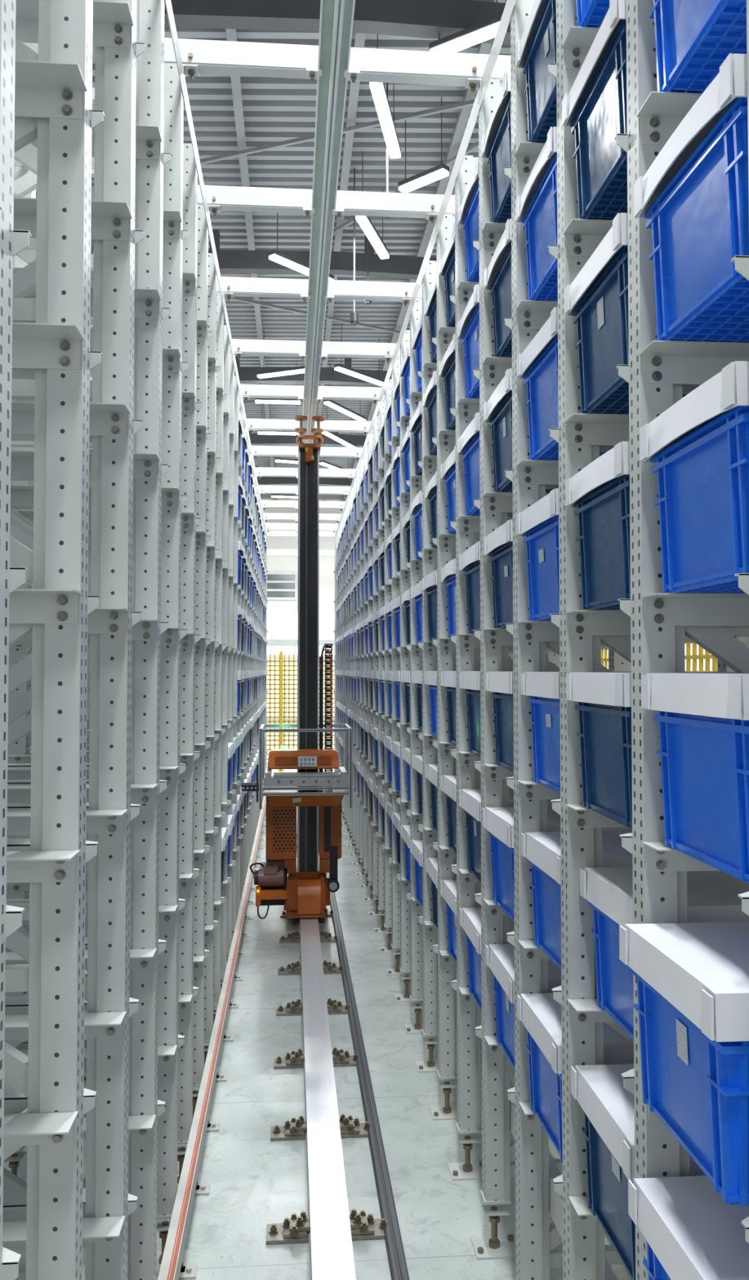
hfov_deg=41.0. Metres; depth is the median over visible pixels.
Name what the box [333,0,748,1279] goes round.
storage rack
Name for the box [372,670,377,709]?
storage bin
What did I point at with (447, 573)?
storage bin
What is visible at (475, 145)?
brace
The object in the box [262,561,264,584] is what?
storage bin
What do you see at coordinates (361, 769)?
storage bin
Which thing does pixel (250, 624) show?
storage bin
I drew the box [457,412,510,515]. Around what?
storage bin
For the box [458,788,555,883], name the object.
storage bin
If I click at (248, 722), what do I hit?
storage bin
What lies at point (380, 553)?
storage bin
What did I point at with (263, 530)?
storage bin
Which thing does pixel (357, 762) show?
storage bin
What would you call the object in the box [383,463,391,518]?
storage bin
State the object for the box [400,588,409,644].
storage bin
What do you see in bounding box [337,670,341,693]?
storage bin
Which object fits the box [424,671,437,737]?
storage bin
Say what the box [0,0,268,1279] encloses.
storage rack
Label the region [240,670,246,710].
storage bin
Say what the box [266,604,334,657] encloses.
window
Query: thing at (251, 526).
storage bin
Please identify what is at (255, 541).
storage bin
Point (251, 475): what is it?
storage bin
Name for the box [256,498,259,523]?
storage bin
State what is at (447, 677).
storage bin
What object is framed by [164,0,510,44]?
ceiling beam
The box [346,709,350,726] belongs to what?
storage bin
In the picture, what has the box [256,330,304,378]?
lamp
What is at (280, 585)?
window
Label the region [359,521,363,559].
storage bin
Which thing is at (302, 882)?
crane
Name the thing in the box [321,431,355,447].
diffuser
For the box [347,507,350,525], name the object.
storage bin
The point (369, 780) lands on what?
storage bin
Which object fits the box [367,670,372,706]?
storage bin
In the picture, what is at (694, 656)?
fence
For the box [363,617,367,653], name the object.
storage bin
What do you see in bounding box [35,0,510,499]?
ceiling
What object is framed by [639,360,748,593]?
storage bin
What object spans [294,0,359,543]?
rail
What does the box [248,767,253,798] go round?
storage bin
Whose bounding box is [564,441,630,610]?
storage bin
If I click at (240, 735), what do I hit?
storage bin
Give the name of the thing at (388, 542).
storage bin
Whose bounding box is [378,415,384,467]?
storage bin
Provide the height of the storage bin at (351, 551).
0.324 m
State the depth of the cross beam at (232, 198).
4.45 m
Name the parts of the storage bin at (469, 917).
lid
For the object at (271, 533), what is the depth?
23.45 m
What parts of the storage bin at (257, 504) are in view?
lid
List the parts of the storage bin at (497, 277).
lid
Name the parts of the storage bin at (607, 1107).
lid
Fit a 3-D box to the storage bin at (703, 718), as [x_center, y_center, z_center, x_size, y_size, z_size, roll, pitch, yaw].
[0.821,0.211,1.657,0.634,0.312,0.400,0,-2,-5]
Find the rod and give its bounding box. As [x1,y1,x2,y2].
[383,83,390,217]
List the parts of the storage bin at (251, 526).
lid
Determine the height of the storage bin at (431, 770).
0.312 m
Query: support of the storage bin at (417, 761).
on the storage rack at (650, 632)
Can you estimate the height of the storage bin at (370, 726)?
0.312 m
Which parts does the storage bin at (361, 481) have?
lid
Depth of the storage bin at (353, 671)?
10.46 m
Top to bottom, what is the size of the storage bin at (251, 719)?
0.312 m
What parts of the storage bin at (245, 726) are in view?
lid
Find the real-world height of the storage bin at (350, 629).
0.312 m
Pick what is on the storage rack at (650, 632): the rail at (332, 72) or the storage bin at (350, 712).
the storage bin at (350, 712)
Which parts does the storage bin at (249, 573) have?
lid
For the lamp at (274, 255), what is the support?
hanging from the ceiling
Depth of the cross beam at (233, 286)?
5.47 m
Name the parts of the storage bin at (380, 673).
lid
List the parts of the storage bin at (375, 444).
lid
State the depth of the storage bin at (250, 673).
8.84 m
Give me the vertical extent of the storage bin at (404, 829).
0.312 m
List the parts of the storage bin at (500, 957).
lid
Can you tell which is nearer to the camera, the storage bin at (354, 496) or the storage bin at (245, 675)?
the storage bin at (245, 675)
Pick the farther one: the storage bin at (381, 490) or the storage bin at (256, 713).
the storage bin at (256, 713)
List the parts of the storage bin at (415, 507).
lid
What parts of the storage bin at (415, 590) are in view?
lid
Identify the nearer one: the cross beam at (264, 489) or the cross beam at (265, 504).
the cross beam at (264, 489)
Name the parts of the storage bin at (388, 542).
lid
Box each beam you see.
[164,37,510,103]
[197,184,454,231]
[217,276,421,311]
[225,28,276,500]
[229,338,399,365]
[238,384,383,408]
[246,418,372,437]
[251,445,362,460]
[254,466,355,481]
[257,484,350,499]
[261,500,345,512]
[262,512,341,524]
[265,524,337,534]
[316,32,365,416]
[342,0,505,501]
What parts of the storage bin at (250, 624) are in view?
lid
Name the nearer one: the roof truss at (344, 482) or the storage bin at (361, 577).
the storage bin at (361, 577)
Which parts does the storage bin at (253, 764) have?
lid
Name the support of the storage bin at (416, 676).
on the storage rack at (650, 632)
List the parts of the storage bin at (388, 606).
lid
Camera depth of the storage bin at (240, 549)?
7.27 m
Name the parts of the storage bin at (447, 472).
lid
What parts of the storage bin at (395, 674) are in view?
lid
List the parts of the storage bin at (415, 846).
lid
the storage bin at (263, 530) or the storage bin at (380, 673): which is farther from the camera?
the storage bin at (263, 530)
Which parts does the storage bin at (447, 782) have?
lid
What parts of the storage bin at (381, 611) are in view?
lid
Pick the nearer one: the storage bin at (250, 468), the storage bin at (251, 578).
the storage bin at (250, 468)
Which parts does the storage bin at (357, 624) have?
lid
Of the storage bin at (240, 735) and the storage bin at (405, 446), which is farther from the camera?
the storage bin at (240, 735)
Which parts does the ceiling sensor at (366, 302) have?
sensor rod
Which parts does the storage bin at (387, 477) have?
lid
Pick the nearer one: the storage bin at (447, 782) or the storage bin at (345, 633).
the storage bin at (447, 782)
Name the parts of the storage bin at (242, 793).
lid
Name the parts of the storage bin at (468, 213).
lid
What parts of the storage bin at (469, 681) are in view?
lid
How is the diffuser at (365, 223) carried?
attached to the lamp at (365, 223)
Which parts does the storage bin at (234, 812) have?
lid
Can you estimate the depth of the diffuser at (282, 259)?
12.36 m
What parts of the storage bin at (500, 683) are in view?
lid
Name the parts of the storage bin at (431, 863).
lid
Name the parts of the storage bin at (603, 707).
lid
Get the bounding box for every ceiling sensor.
[349,168,358,324]
[364,238,371,304]
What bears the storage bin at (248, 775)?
on the storage rack at (121, 403)
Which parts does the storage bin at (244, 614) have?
lid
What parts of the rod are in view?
sensor rod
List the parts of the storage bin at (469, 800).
lid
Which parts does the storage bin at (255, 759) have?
lid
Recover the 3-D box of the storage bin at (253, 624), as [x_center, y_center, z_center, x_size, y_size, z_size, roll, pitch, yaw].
[-1.433,-0.021,9.211,0.636,0.312,0.402,0,-2,-4]
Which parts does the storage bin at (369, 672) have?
lid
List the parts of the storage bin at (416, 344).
lid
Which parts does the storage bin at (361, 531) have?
lid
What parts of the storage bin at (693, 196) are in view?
lid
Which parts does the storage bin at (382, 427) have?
lid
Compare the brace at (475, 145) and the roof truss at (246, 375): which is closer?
the brace at (475, 145)
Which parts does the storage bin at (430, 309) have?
lid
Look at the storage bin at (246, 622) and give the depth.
8.34 m
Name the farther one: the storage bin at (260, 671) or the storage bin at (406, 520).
the storage bin at (260, 671)
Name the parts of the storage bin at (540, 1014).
lid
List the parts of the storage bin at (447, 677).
lid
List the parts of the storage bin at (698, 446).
lid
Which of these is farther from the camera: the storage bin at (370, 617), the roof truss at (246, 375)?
the roof truss at (246, 375)
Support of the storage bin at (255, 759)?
on the storage rack at (121, 403)
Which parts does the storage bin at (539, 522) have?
lid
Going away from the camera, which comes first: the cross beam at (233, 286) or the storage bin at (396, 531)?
the cross beam at (233, 286)
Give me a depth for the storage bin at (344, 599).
12.53 m
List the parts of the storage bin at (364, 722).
lid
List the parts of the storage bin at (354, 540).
lid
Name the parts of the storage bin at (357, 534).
lid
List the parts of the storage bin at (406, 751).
lid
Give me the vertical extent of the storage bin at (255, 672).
0.312 m
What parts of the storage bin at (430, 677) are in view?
lid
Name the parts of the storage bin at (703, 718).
lid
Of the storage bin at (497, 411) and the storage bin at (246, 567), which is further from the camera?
the storage bin at (246, 567)
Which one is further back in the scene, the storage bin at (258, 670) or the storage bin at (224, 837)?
the storage bin at (258, 670)
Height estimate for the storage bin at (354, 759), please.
0.312 m
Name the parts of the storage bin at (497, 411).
lid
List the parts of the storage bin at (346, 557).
lid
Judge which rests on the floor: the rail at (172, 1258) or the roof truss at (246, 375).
the rail at (172, 1258)
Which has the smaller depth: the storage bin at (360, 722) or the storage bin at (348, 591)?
the storage bin at (360, 722)
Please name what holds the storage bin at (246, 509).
on the storage rack at (121, 403)
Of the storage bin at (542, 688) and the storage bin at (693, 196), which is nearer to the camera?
the storage bin at (693, 196)
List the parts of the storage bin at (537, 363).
lid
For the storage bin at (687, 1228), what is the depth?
1.67 m
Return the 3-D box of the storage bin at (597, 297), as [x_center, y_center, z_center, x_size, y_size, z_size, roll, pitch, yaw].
[0.782,-0.683,2.194,0.636,0.312,0.402,0,-2,-4]
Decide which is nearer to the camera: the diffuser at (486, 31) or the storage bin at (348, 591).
the diffuser at (486, 31)
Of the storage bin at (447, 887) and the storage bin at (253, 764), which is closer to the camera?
the storage bin at (447, 887)
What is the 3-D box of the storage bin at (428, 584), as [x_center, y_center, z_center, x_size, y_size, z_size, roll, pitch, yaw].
[0.568,-0.155,4.742,0.638,0.317,0.403,0,-2,-5]
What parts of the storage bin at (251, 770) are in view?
lid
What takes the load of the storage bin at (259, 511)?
on the storage rack at (121, 403)
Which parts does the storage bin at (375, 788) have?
lid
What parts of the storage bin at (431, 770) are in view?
lid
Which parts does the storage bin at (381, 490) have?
lid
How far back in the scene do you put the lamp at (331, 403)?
19.38 m
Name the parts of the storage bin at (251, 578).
lid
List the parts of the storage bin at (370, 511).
lid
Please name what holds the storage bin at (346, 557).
on the storage rack at (650, 632)
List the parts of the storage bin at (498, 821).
lid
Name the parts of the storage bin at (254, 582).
lid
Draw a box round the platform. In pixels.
[264,789,344,806]
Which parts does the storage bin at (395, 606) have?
lid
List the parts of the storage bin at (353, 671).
lid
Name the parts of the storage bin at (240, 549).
lid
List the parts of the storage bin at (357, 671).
lid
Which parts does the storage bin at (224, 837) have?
lid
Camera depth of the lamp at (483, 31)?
7.94 m
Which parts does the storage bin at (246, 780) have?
lid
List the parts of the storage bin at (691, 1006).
lid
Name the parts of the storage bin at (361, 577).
lid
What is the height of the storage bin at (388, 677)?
0.312 m
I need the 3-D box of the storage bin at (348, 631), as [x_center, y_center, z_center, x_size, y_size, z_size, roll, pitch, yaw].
[0.021,0.037,11.394,0.642,0.324,0.406,0,-2,-5]
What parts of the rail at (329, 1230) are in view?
anchor plate, anchor plate, anchor plate, anchor plate, anchor plate, anchor plate, anchor plate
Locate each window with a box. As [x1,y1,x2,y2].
[266,572,297,599]
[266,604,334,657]
[266,662,334,719]
[603,643,711,671]
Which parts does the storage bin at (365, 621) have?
lid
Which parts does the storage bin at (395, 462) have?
lid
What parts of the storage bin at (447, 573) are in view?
lid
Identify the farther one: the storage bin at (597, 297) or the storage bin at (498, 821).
the storage bin at (498, 821)
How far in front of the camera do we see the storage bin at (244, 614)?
7.83 m
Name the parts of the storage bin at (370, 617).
lid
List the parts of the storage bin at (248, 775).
lid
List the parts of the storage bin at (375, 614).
lid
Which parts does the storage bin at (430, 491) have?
lid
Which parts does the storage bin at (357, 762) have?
lid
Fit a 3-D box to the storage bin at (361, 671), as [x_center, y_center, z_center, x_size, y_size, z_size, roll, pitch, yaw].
[0.199,0.438,9.331,0.636,0.312,0.402,0,-2,-5]
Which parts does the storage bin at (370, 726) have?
lid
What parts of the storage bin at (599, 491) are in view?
lid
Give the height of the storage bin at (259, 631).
0.324 m
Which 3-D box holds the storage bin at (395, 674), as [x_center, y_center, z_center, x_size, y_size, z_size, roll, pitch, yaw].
[0.441,0.347,6.259,0.634,0.312,0.400,0,-2,-4]
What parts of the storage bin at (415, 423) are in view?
lid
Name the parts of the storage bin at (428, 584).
lid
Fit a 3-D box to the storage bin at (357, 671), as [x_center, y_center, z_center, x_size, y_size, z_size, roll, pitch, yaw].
[0.149,0.453,9.842,0.634,0.312,0.400,0,-2,-5]
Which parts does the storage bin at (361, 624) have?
lid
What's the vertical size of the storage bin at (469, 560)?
0.317 m
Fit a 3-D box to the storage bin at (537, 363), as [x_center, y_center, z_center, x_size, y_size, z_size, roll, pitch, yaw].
[0.745,-0.668,2.711,0.636,0.312,0.402,0,-2,-5]
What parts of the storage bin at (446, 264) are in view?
lid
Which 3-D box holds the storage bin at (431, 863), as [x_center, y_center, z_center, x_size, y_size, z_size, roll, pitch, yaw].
[0.583,1.212,4.697,0.636,0.312,0.402,0,-2,-4]
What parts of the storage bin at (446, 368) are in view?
lid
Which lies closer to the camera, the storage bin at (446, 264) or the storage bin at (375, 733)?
the storage bin at (446, 264)
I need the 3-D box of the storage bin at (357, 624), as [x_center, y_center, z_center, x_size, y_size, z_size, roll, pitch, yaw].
[0.153,-0.008,9.856,0.642,0.324,0.406,0,-2,-5]
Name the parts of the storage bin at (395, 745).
lid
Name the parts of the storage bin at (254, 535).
lid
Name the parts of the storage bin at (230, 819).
lid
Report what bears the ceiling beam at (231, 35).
attached to the ceiling
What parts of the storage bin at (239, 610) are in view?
lid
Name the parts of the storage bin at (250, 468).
lid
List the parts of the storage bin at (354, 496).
lid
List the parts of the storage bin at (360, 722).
lid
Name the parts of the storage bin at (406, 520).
lid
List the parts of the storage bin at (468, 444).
lid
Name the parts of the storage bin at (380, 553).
lid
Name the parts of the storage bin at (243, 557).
lid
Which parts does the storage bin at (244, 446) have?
lid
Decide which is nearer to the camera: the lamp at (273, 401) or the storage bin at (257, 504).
the storage bin at (257, 504)
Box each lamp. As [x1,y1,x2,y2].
[254,363,300,404]
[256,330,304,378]
[257,430,298,435]
[267,213,333,279]
[271,484,297,497]
[275,457,297,463]
[319,460,343,468]
[321,405,355,447]
[323,399,365,421]
[333,338,384,386]
[355,151,389,258]
[368,34,400,158]
[397,96,448,193]
[428,0,501,52]
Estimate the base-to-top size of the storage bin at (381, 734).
0.312 m
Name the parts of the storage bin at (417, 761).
lid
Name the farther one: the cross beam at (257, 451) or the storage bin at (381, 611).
the cross beam at (257, 451)
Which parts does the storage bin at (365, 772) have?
lid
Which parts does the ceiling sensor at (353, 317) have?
sensor rod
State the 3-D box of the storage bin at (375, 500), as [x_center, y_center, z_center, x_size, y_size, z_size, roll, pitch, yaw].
[0.324,-0.972,7.840,0.636,0.312,0.402,0,-2,-5]
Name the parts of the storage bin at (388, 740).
lid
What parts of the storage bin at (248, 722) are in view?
lid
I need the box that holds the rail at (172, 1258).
[157,791,266,1279]
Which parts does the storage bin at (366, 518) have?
lid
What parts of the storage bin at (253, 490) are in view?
lid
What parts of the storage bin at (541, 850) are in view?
lid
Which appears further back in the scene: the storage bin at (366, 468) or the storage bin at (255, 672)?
the storage bin at (255, 672)
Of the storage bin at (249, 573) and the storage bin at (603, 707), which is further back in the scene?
the storage bin at (249, 573)
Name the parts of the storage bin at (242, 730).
lid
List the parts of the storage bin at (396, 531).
lid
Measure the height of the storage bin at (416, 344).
0.312 m
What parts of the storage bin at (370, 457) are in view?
lid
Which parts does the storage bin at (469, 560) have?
lid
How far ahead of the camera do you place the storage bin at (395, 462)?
6.38 m
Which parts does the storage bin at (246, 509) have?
lid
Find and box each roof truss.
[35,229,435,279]
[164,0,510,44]
[234,355,391,386]
[248,431,366,447]
[254,466,352,486]
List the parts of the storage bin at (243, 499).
lid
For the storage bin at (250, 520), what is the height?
0.324 m
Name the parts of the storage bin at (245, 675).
lid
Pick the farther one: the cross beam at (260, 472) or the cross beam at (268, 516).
the cross beam at (268, 516)
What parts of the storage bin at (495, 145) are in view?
lid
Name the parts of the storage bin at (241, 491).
lid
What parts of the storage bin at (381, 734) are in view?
lid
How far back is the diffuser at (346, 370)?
17.06 m
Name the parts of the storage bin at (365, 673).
lid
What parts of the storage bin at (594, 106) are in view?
lid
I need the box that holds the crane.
[241,415,352,924]
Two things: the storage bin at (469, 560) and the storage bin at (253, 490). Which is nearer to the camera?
the storage bin at (469, 560)
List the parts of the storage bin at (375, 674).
lid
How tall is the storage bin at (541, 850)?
0.312 m
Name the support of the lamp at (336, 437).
hanging from the ceiling
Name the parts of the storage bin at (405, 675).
lid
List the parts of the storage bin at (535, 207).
lid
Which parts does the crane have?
fork arm, frame handle, frame post, drive motor, sensor arm, perforated panel, frame rail, frame rail, frame rail, frame rail, slide plate, instruction plate, cable chain, panel, frame post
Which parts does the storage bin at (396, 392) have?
lid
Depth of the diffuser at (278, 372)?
16.94 m
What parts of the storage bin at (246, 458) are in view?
lid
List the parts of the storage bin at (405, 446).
lid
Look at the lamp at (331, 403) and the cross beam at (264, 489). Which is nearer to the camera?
the cross beam at (264, 489)
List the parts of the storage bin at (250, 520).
lid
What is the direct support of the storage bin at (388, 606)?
on the storage rack at (650, 632)
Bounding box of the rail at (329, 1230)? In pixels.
[266,786,386,1279]
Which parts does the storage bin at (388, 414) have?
lid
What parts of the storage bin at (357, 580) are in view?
lid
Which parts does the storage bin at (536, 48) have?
lid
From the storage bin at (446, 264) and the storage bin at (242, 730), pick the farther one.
the storage bin at (242, 730)
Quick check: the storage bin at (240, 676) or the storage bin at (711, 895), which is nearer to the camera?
the storage bin at (711, 895)
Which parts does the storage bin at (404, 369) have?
lid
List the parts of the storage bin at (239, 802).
lid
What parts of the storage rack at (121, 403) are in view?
upright post, upright post, upright post, upright post, upright post, upright post, upright post, upright post, upright post, upright post, rail, upright post, upright post, upright post, upright post, upright post, upright post, upright post, upright post, upright post, upright post, upright post, upright post, upright post, upright post, upright post, upright post, upright post, upright post, upright post, upright post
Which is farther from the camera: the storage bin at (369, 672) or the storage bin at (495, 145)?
the storage bin at (369, 672)
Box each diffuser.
[255,400,300,404]
[257,368,304,378]
[257,431,298,435]
[268,253,333,279]
[271,495,297,497]
[275,459,297,463]
[319,462,338,468]
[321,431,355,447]
[334,366,383,386]
[355,215,388,258]
[368,82,400,158]
[398,168,448,193]
[429,22,499,52]
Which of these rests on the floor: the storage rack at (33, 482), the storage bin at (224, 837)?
the storage rack at (33, 482)
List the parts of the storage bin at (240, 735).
lid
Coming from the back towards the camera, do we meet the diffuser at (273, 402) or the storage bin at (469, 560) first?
the diffuser at (273, 402)
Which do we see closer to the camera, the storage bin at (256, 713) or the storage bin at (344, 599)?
the storage bin at (256, 713)
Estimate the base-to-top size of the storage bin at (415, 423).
0.317 m
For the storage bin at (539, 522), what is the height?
0.312 m
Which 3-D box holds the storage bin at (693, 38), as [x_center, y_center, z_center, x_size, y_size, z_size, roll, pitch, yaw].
[0.822,-1.155,1.698,0.638,0.317,0.403,0,-2,-5]
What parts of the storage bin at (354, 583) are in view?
lid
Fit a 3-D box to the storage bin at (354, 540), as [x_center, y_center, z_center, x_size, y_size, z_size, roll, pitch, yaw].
[0.104,-0.896,10.391,0.636,0.312,0.402,0,-2,-4]
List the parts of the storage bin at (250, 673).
lid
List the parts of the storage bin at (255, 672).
lid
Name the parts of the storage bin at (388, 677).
lid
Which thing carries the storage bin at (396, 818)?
on the storage rack at (650, 632)
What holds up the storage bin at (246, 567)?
on the storage rack at (121, 403)
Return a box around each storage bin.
[221,826,228,883]
[226,814,234,868]
[227,742,235,792]
[232,737,238,782]
[232,804,237,832]
[236,732,243,776]
[236,794,242,838]
[237,540,244,584]
[237,605,242,649]
[237,670,244,713]
[238,411,243,461]
[238,475,244,527]
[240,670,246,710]
[240,728,244,758]
[240,786,244,816]
[241,429,248,478]
[241,488,246,536]
[241,549,246,590]
[241,609,246,651]
[244,448,248,490]
[244,501,249,544]
[244,560,248,583]
[244,615,248,651]
[244,670,248,699]
[244,724,247,742]
[244,778,248,817]
[246,721,250,749]
[246,773,251,808]
[247,511,253,551]
[247,564,251,599]
[247,617,252,653]
[247,670,252,705]
[248,457,253,500]
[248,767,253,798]
[249,524,253,553]
[249,569,253,604]
[249,619,254,654]
[249,718,253,751]
[250,474,253,498]
[251,715,254,736]
[251,762,255,794]
[252,483,255,502]
[252,528,256,564]
[252,574,256,607]
[253,582,257,604]
[253,670,257,699]
[253,757,257,782]
[254,489,257,510]
[254,539,257,555]
[255,670,259,698]
[255,711,257,727]
[255,753,258,782]
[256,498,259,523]
[256,545,259,564]
[257,510,261,533]
[257,551,260,567]
[257,628,260,656]
[257,710,260,737]
[258,591,262,614]
[258,631,262,657]
[258,670,262,695]
[260,558,262,575]
[262,526,264,547]
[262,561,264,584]
[262,600,266,622]
[264,670,267,691]
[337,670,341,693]
[342,521,345,538]
[342,595,345,617]
[344,553,347,579]
[344,631,347,654]
[344,670,347,693]
[345,515,347,536]
[346,588,350,613]
[346,629,350,657]
[346,670,350,688]
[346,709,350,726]
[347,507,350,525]
[349,627,352,651]
[349,670,352,693]
[349,711,352,728]
[350,542,352,559]
[352,491,355,526]
[352,535,355,565]
[352,580,355,611]
[352,670,355,697]
[353,756,355,771]
[355,528,359,555]
[355,577,359,595]
[355,622,359,642]
[355,670,359,691]
[355,761,359,792]
[358,718,363,751]
[359,471,363,511]
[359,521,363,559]
[359,570,363,604]
[359,620,363,654]
[359,766,363,796]
[360,670,363,685]
[362,720,367,755]
[363,564,367,600]
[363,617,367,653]
[363,670,367,697]
[364,463,367,490]
[364,512,367,538]
[364,771,367,793]
[367,447,372,492]
[367,558,372,595]
[367,613,372,652]
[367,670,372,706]
[367,777,372,815]
[368,502,372,545]
[368,724,372,755]
[371,727,377,768]
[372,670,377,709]
[373,431,377,477]
[373,491,377,537]
[373,552,377,591]
[373,610,377,651]
[373,785,377,824]
[377,542,384,585]
[377,670,384,712]
[377,792,384,835]
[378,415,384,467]
[378,478,384,528]
[378,606,384,649]
[378,731,384,773]
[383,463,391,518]
[383,736,391,783]
[384,601,391,648]
[384,670,391,715]
[385,395,391,453]
[385,533,391,578]
[386,801,391,848]
[391,445,399,506]
[391,520,399,577]
[391,595,399,647]
[391,670,399,719]
[391,741,399,792]
[391,812,399,864]
[392,372,399,435]
[399,344,409,415]
[400,425,409,492]
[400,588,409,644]
[400,671,409,724]
[400,825,410,884]
[401,506,409,568]
[401,747,409,801]
[408,400,422,475]
[409,490,422,559]
[409,840,422,907]
[410,581,422,643]
[411,311,422,391]
[411,671,422,729]
[412,755,422,815]
[421,570,436,641]
[422,370,436,454]
[423,271,436,362]
[424,471,436,547]
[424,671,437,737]
[425,764,480,832]
[426,857,437,928]
[438,222,454,326]
[438,333,455,430]
[440,445,455,533]
[440,558,455,637]
[440,671,456,745]
[440,774,511,853]
[440,879,480,964]
[456,284,479,398]
[457,156,479,281]
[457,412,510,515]
[458,541,479,634]
[458,671,630,756]
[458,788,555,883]
[459,907,514,1010]
[480,70,511,222]
[481,806,631,921]
[483,218,511,356]
[483,368,552,493]
[483,519,512,628]
[484,671,513,772]
[484,943,560,1069]
[515,0,556,142]
[515,126,557,301]
[515,306,606,460]
[515,488,559,621]
[516,993,633,1162]
[520,671,735,792]
[520,830,631,969]
[561,0,626,219]
[563,213,686,413]
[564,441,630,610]
[564,672,704,829]
[570,1063,705,1279]
[575,0,608,27]
[579,866,748,1039]
[618,921,748,1206]
[627,1175,748,1279]
[633,53,748,342]
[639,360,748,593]
[640,672,748,883]
[648,0,746,93]
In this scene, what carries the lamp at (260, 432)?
hanging from the ceiling
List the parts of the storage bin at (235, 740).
lid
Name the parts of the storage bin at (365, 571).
lid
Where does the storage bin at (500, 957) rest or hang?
on the storage rack at (650, 632)
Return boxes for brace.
[35,98,475,198]
[224,296,399,333]
[243,386,382,404]
[333,141,478,234]
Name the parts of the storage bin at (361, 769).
lid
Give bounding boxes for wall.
[260,497,346,724]
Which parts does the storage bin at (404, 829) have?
lid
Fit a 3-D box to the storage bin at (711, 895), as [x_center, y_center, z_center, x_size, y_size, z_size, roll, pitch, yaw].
[0.814,0.681,2.160,0.636,0.312,0.402,0,-2,-5]
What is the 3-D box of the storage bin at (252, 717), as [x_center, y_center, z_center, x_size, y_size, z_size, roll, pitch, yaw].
[-1.485,0.904,9.691,0.636,0.312,0.402,0,-2,-5]
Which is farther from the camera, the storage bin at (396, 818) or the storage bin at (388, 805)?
the storage bin at (388, 805)
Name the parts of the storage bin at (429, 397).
lid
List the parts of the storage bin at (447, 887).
lid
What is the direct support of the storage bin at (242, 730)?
on the storage rack at (121, 403)
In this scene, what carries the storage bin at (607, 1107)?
on the storage rack at (650, 632)
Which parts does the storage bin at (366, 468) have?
lid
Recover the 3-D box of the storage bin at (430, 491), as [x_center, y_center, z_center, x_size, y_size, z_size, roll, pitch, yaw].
[0.583,-0.614,4.754,0.642,0.324,0.406,0,-2,-5]
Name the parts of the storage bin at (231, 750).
lid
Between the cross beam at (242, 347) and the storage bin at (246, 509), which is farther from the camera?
the storage bin at (246, 509)
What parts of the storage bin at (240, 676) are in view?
lid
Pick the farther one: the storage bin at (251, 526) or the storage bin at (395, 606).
the storage bin at (251, 526)
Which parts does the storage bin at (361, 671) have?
lid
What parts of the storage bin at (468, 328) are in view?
lid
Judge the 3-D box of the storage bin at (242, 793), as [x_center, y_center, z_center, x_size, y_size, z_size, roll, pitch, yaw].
[-1.314,1.298,7.632,0.634,0.312,0.400,0,-2,-5]
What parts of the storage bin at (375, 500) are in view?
lid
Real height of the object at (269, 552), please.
4.400 m
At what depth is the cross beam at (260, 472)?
10.57 m
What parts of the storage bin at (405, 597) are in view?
lid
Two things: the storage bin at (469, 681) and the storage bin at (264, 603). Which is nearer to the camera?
the storage bin at (469, 681)
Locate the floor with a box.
[3,727,631,1279]
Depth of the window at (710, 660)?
14.82 m
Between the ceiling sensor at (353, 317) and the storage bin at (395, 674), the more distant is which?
the ceiling sensor at (353, 317)
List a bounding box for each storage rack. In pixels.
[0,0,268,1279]
[28,481,34,932]
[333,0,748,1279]
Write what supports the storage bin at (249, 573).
on the storage rack at (121, 403)
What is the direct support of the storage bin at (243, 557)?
on the storage rack at (121, 403)
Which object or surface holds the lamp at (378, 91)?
hanging from the ceiling
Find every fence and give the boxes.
[266,651,334,770]
[600,642,716,671]
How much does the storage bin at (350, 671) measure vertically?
0.312 m
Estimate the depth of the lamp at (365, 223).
11.52 m
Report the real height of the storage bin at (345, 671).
0.312 m
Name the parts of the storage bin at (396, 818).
lid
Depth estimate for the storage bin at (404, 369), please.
5.86 m
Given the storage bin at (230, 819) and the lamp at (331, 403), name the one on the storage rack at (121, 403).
the storage bin at (230, 819)
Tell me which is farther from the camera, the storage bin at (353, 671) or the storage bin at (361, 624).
the storage bin at (353, 671)
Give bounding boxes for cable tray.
[329,891,408,1279]
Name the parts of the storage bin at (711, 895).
lid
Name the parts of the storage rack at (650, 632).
upright post, upright post, upright post, upright post, upright post, upright post, upright post, upright post, upright post, upright post, upright post, upright post, upright post, upright post, upright post, upright post, upright post, upright post, upright post, upright post, rail, upright post, upright post, upright post, upright post, upright post, upright post, upright post, upright post, upright post, upright post, upright post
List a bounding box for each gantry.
[265,523,337,524]
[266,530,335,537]
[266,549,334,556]
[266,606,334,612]
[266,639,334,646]
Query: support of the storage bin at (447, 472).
on the storage rack at (650, 632)
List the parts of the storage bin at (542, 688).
lid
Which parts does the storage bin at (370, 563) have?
lid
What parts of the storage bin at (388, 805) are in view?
lid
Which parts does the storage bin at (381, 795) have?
lid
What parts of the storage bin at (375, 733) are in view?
lid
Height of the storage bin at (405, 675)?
0.312 m
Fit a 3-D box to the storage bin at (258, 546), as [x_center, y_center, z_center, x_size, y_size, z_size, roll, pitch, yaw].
[-1.566,-0.888,10.771,0.638,0.317,0.403,0,-2,-5]
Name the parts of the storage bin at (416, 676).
lid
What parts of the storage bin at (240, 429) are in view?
lid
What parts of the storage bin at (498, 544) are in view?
lid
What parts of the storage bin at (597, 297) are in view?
lid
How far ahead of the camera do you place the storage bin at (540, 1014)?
2.61 m
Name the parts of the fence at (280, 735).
post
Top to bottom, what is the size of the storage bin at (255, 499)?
0.324 m
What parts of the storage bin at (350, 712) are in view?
lid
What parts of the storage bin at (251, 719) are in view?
lid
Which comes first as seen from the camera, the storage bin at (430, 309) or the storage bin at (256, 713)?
the storage bin at (430, 309)
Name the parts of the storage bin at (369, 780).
lid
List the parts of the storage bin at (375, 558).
lid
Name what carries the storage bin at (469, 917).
on the storage rack at (650, 632)
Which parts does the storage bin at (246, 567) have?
lid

